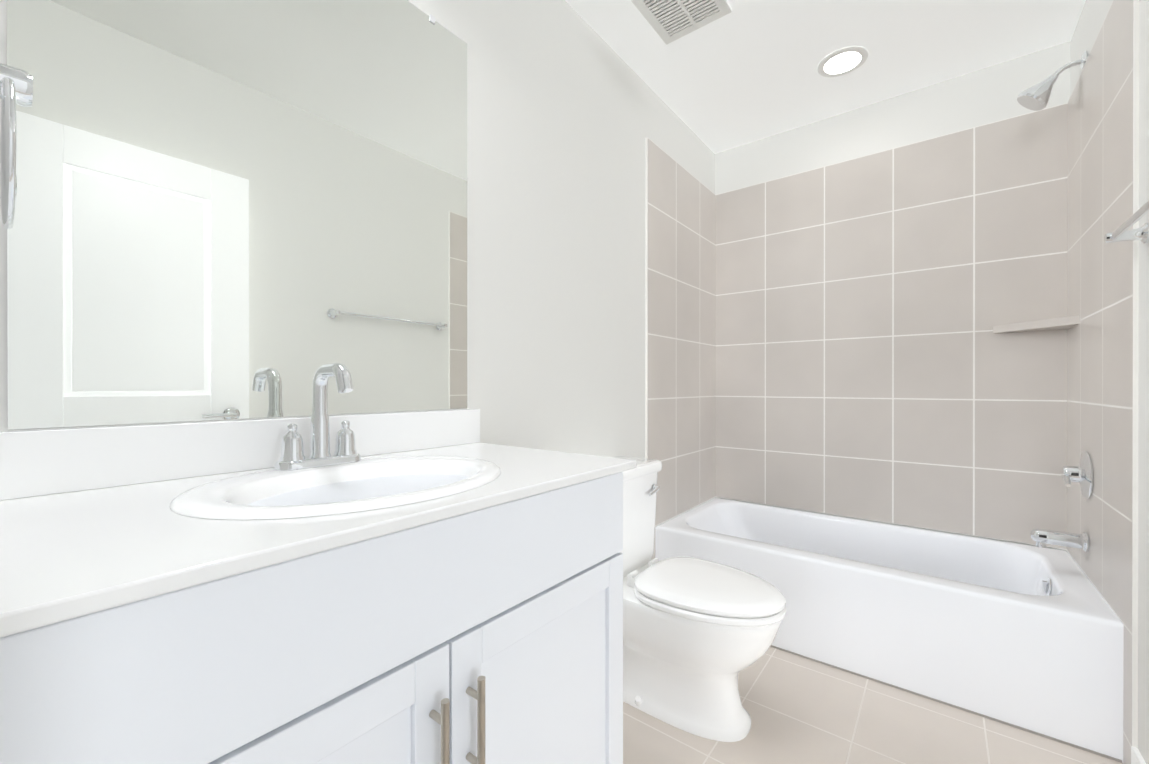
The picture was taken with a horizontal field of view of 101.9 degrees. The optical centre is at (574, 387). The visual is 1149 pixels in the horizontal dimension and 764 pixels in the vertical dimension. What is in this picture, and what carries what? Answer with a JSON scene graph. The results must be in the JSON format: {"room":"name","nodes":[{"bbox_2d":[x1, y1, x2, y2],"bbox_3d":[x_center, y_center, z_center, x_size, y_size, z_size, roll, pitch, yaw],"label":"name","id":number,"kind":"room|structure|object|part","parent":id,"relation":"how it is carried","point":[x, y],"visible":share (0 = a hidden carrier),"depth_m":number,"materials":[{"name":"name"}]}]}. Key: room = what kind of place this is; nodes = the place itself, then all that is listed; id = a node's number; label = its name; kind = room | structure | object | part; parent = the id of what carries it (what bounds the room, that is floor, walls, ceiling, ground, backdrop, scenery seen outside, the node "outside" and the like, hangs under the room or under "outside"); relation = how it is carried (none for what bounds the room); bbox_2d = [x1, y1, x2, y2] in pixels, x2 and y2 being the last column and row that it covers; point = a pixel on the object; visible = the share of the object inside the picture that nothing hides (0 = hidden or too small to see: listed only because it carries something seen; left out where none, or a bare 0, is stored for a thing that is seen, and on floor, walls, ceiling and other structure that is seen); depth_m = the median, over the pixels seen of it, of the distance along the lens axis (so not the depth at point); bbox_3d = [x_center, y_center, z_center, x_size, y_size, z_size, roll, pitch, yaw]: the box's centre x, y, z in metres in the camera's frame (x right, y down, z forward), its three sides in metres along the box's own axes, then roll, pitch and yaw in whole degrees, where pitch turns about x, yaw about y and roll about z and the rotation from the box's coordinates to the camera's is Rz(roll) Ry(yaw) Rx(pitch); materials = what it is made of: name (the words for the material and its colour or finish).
{"room":"bathroom","nodes":[
{"label":"bathroom","id":0,"kind":"room"},
{"bbox_2d":[0,0,714,526],"bbox_3d":[-0.212,-0.180,1.610,0.120,2.520,3.575,0,0,38],"label":"wall","id":1,"kind":"structure","parent":0,"point":[568,110],"depth_m":1.68,"materials":[{"name":"white paint"}]},
{"bbox_2d":[7,0,466,428],"bbox_3d":[-0.583,-0.473,1.034,0.005,1.072,0.859,0,0,38],"label":"mirror glass","id":2,"kind":"object","parent":1,"relation":"attached to","point":[234,209],"visible":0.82,"depth_m":0.92,"materials":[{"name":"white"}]},
{"bbox_2d":[430,14,434,23],"bbox_3d":[-0.388,-1.006,1.274,0.003,0.018,0.016,0,0,38],"label":"mirror clip","id":3,"kind":"object","parent":2,"relation":"attached to","point":[432,18],"visible":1,"depth_m":1.26,"materials":[{"name":"white plastic"}]},
{"bbox_2d":[0,409,479,500],"bbox_3d":[-0.588,0.116,1.016,0.019,0.100,0.969,0,0,38],"label":"backsplash","id":4,"kind":"structure","parent":1,"relation":"attached to","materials":[{"name":"white stone"}]},
{"bbox_2d":[651,535,654,559],"bbox_3d":[0.365,0.878,2.239,0.010,0.402,0.079,0,0,38],"label":"left wall tile leg","id":5,"kind":"structure","parent":1,"relation":"attached to","point":[653,556],"depth_m":2.26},
{"bbox_2d":[645,137,715,525],"bbox_3d":[0.606,-0.253,2.543,0.010,1.860,0.857,0,0,38],"label":"wall tile","id":6,"kind":"structure","parent":1,"relation":"attached to","point":[680,412],"depth_m":2.47,"materials":[{"name":"beige tile"}]},
{"bbox_2d":[565,0,1085,153],"bbox_3d":[0.434,-1.489,1.099,1.764,0.100,3.575,0,0,38],"label":"ceiling","id":7,"kind":"structure","parent":0,"point":[743,72],"depth_m":1.99,"materials":[{"name":"white paint"}]},
{"bbox_2d":[631,0,731,44],"bbox_3d":[0.399,-1.434,1.741,0.275,0.012,0.300,0,0,38],"label":"ceiling vent","id":8,"kind":"object","parent":7,"relation":"in","point":[669,21],"visible":1,"depth_m":1.78,"materials":[{"name":"white"}]},
{"bbox_2d":[817,46,867,76],"bbox_3d":[1.187,-1.437,2.063,0.196,0.008,0.196,0,0,38],"label":"ceiling light","id":9,"kind":"object","parent":7,"relation":"attached to","point":[843,62],"depth_m":2.05,"materials":[{"name":"white plastic"}]},
{"bbox_2d":[623,647,1122,763],"bbox_3d":[0.434,1.131,1.103,1.764,0.100,3.575,0,0,38],"label":"floor","id":10,"kind":"structure","parent":0,"point":[800,710],"depth_m":1.46,"materials":[{"name":"tile"}]},
{"bbox_2d":[0,363,635,763],"bbox_3d":[-0.371,0.517,0.845,0.572,1.128,0.969,0,0,38],"label":"bathroom vanity","id":11,"kind":"object","parent":10,"relation":"on","point":[422,587],"visible":1,"depth_m":0.63,"materials":[{"name":"painted wood"},{"name":"solid-surface countertop"},{"name":"brushed nickel"}]},
{"bbox_2d":[0,443,635,637],"bbox_3d":[-0.377,0.175,0.849,0.557,0.018,0.969,0,0,38],"label":"countertop","id":12,"kind":"structure","parent":11,"relation":"on","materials":[{"name":"white stone"}]},
{"bbox_2d":[274,363,360,470],"bbox_3d":[-0.475,0.055,0.907,0.146,0.202,0.160,0,0,38],"label":"faucet","id":13,"kind":"object","parent":12,"relation":"on","point":[345,457],"depth_m":0.92,"materials":[{"name":"silver metal"}]},
{"bbox_2d":[169,456,500,519],"bbox_3d":[-0.376,0.230,0.829,0.436,0.146,0.524,0,0,38],"label":"sink","id":14,"kind":"object","parent":12,"relation":"in","point":[349,487],"depth_m":0.79,"materials":[{"name":"white ceramic"}]},
{"bbox_3d":[-0.335,0.671,0.503,0.019,0.591,0.469,0,0,38],"label":"door","id":15,"kind":"part","parent":11,"relation":"part of","materials":[{"name":"white wood"}]},
{"bbox_3d":[-0.187,0.511,0.646,0.036,0.160,0.012,0,0,38],"label":"door handle","id":16,"kind":"part","parent":11,"relation":"part of","materials":[{"name":"silver metal"}]},
{"bbox_3d":[-0.147,0.510,0.696,0.036,0.160,0.012,0,0,38],"label":"door handle","id":17,"kind":"part","parent":11,"relation":"part of","materials":[{"name":"silver metal"}]},
{"bbox_3d":[-0.042,0.671,0.874,0.019,0.591,0.469,0,0,38],"label":"door","id":18,"kind":"part","parent":11,"relation":"part of","materials":[{"name":"white wood"}]},
{"bbox_2d":[611,456,785,741],"bbox_3d":[0.342,0.687,1.617,0.731,0.786,0.448,0,0,38],"label":"toilet","id":19,"kind":"object","parent":10,"relation":"on","point":[699,634],"visible":0.81,"depth_m":1.47,"materials":[{"name":"white ceramic"}]},
{"bbox_3d":[0.142,0.493,1.775,0.221,0.398,0.448,0,0,38],"label":"tank","id":20,"kind":"part","parent":19,"relation":"part of","materials":[{"name":"white ceramic"}]},
{"bbox_3d":[0.305,0.396,1.797,0.028,0.031,0.090,0,0,38],"label":"lever","id":21,"kind":"part","parent":19,"relation":"part of","materials":[{"name":"silver metal"}]},
{"bbox_3d":[0.349,0.886,1.612,0.691,0.388,0.372,0,0,38],"label":"bowl","id":22,"kind":"part","parent":19,"relation":"part of","materials":[{"name":"white ceramic"}]},
{"bbox_3d":[0.436,0.664,1.544,0.493,0.059,0.382,0,0,38],"label":"seat","id":23,"kind":"part","parent":19,"relation":"part of","materials":[{"name":"white plastic"}]},
{"bbox_2d":[655,498,1123,762],"bbox_3d":[1.225,0.879,2.106,1.520,0.400,0.776,0,0,38],"label":"bathtub","id":24,"kind":"object","parent":10,"relation":"on","point":[1028,638],"visible":0.96,"depth_m":1.68,"materials":[{"name":"white ceramic"}]},
{"bbox_2d":[715,41,1070,550],"bbox_3d":[1.503,-0.181,2.458,1.524,2.520,0.120,0,0,38],"label":"wall","id":25,"kind":"structure","parent":0,"point":[990,94],"depth_m":2.29,"materials":[{"name":"ceramic tile"},{"name":"paint"}]},
{"bbox_2d":[716,103,1067,549],"bbox_3d":[1.463,-0.253,2.407,1.504,1.860,0.010,0,0,38],"label":"wall tile","id":26,"kind":"structure","parent":25,"relation":"attached to","point":[870,365],"depth_m":2.27,"materials":[{"name":"beige tile"}]},
{"bbox_2d":[993,315,1079,332],"bbox_3d":[1.889,-0.256,1.919,0.230,0.032,0.230,0,0,38],"label":"corner shelf","id":27,"kind":"object","parent":25,"relation":"attached to","point":[1062,323],"visible":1,"depth_m":1.91,"materials":[{"name":"grey"}]},
{"bbox_2d":[1070,0,1148,763],"bbox_3d":[1.079,-0.178,0.593,0.120,2.520,3.575,0,0,38],"label":"wall","id":28,"kind":"structure","parent":0,"point":[1090,22],"depth_m":1.24,"materials":[{"name":"white paint"}]},
{"bbox_2d":[1017,51,1087,110],"bbox_3d":[1.823,-1.160,1.784,0.186,0.166,0.106,0,0,38],"label":"shower head","id":29,"kind":"object","parent":28,"relation":"attached to","point":[1036,97],"visible":0.98,"depth_m":1.77},
{"bbox_2d":[1067,0,1138,635],"bbox_3d":[1.795,-0.252,1.606,0.010,1.860,0.857,0,0,38],"label":"wall tile","id":30,"kind":"structure","parent":28,"relation":"attached to","point":[1102,275],"depth_m":1.48,"materials":[{"name":"beige tile"}]},
{"bbox_2d":[1030,529,1089,551],"bbox_3d":[1.776,0.558,1.710,0.146,0.074,0.068,0,0,38],"label":"tub spout","id":31,"kind":"object","parent":30,"relation":"attached to","point":[1042,538],"visible":1,"depth_m":1.69,"materials":[{"name":"silver metal"}]},
{"bbox_2d":[1061,451,1092,498],"bbox_3d":[1.806,0.315,1.684,0.067,0.172,0.173,0,0,38],"label":"tub valve","id":32,"kind":"object","parent":30,"relation":"attached to","point":[1081,474],"visible":0.98,"depth_m":1.65,"materials":[{"name":"silver metal"}]},
{"bbox_2d":[1104,201,1148,243],"bbox_3d":[1.242,-0.399,0.958,0.075,0.052,0.742,0,0,38],"label":"towel rail","id":33,"kind":"object","parent":28,"relation":"attached to","point":[1122,232],"visible":1,"depth_m":1.20,"materials":[{"name":"silver metal"}]},
{"bbox_2d":[1123,625,1137,763],"bbox_3d":[1.554,0.880,1.302,0.010,0.402,0.079,0,0,38],"label":"baseboard","id":34,"kind":"structure","parent":28,"relation":"attached to","point":[1130,696],"depth_m":1.29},
{"bbox_2d":[1131,746,1145,763],"bbox_3d":[1.173,1.031,0.820,0.013,0.100,1.146,0,0,38],"label":"baseboard","id":35,"kind":"structure","parent":28,"relation":"attached to","point":[1136,757],"depth_m":1.25,"materials":[{"name":"white"}]},
{"bbox_3d":[-0.662,-0.178,0.376,0.700,2.520,0.120,0,0,38],"label":"wall","id":36,"kind":"structure","parent":0,"visible":0},
{"bbox_2d":[0,63,32,228],"bbox_3d":[-0.694,-0.290,0.537,0.173,0.200,0.091,0,0,38],"label":"towel ring","id":37,"kind":"object","parent":36,"relation":"attached to","point":[16,85],"visible":1,"depth_m":0.53,"materials":[{"name":"silver metal"}]}
]}

